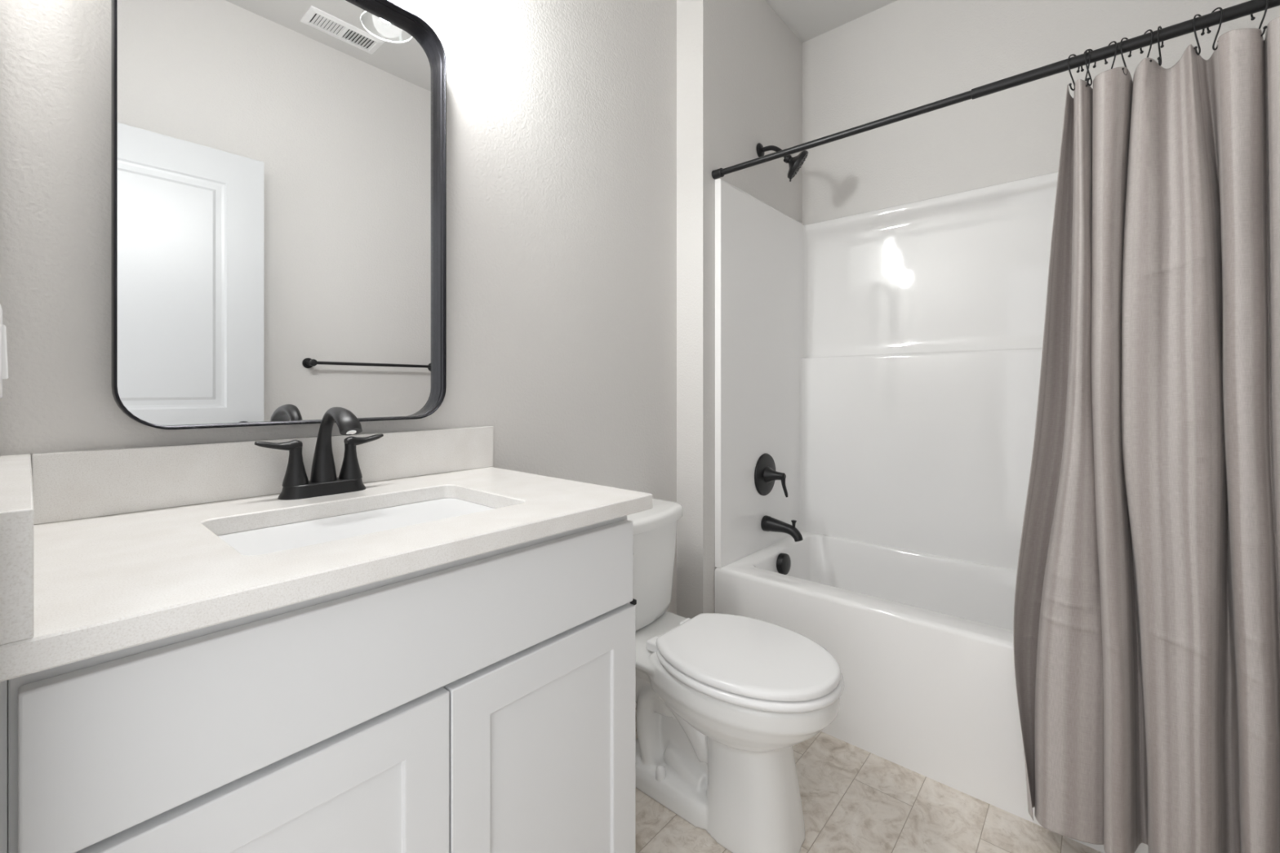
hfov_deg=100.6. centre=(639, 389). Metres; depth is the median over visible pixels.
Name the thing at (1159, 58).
curtain hook
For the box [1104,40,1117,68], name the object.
curtain hook
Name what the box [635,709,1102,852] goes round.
floor
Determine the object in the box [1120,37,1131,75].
curtain hook
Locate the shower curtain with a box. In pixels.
[1013,16,1279,852]
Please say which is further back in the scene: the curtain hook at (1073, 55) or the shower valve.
the shower valve
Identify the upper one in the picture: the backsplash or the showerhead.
the showerhead
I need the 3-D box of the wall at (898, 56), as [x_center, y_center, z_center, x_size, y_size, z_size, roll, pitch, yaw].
[1.291,-0.280,2.163,1.745,2.740,0.120,0,0,41]
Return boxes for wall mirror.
[111,0,446,429]
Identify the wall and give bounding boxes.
[0,0,676,709]
[676,0,802,618]
[802,0,1279,224]
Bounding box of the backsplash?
[31,426,493,524]
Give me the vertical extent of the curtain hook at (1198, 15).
0.088 m
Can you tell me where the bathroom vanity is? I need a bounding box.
[0,497,636,852]
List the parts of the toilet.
tank, tank lid, bowl, seat lid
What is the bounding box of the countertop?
[0,426,652,681]
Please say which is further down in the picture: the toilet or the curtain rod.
the toilet
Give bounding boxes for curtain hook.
[1067,53,1079,90]
[1080,48,1090,86]
[1084,48,1096,85]
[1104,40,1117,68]
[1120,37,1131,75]
[1139,29,1153,62]
[1157,26,1164,66]
[1192,13,1204,54]
[1206,7,1223,50]
[1250,0,1269,36]
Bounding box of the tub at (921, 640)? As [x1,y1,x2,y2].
[714,530,1148,852]
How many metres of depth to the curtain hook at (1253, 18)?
1.08 m
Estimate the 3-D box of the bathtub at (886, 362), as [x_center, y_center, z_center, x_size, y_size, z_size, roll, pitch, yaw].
[1.091,0.159,1.751,1.505,1.862,0.762,0,0,41]
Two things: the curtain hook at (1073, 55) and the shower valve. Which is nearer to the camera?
the curtain hook at (1073, 55)
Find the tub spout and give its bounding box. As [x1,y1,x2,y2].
[760,515,803,542]
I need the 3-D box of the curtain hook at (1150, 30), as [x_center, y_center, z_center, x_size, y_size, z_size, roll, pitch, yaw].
[1.144,-0.765,1.201,0.006,0.088,0.040,0,0,12]
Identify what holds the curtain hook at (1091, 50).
hanging from the curtain rod
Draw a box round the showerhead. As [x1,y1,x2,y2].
[755,142,808,182]
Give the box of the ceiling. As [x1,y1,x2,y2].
[764,0,897,43]
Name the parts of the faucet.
lever, handle, plate, spout, handle, lever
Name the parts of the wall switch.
plate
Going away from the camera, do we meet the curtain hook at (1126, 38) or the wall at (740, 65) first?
the curtain hook at (1126, 38)
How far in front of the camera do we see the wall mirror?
1.01 m
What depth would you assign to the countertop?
0.75 m
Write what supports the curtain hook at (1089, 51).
hanging from the curtain rod
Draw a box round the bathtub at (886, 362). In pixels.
[714,171,1148,852]
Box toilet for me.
[626,498,844,852]
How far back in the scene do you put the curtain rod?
1.32 m
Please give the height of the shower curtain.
1.766 m
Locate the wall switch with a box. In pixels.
[0,303,8,398]
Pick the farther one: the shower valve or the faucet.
the shower valve
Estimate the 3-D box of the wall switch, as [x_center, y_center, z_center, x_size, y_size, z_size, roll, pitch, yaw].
[-0.793,-0.046,0.660,0.072,0.116,0.011,0,0,41]
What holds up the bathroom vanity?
on the floor
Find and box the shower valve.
[754,453,787,497]
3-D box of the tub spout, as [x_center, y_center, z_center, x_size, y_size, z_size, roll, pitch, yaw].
[0.576,0.562,2.141,0.163,0.082,0.064,0,0,41]
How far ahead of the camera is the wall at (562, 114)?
1.42 m
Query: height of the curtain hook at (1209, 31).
0.088 m
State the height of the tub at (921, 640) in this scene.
0.436 m
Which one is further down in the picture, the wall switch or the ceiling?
the wall switch
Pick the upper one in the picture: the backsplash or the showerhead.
the showerhead
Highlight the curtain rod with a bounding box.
[711,0,1279,179]
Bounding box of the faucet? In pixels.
[254,407,383,500]

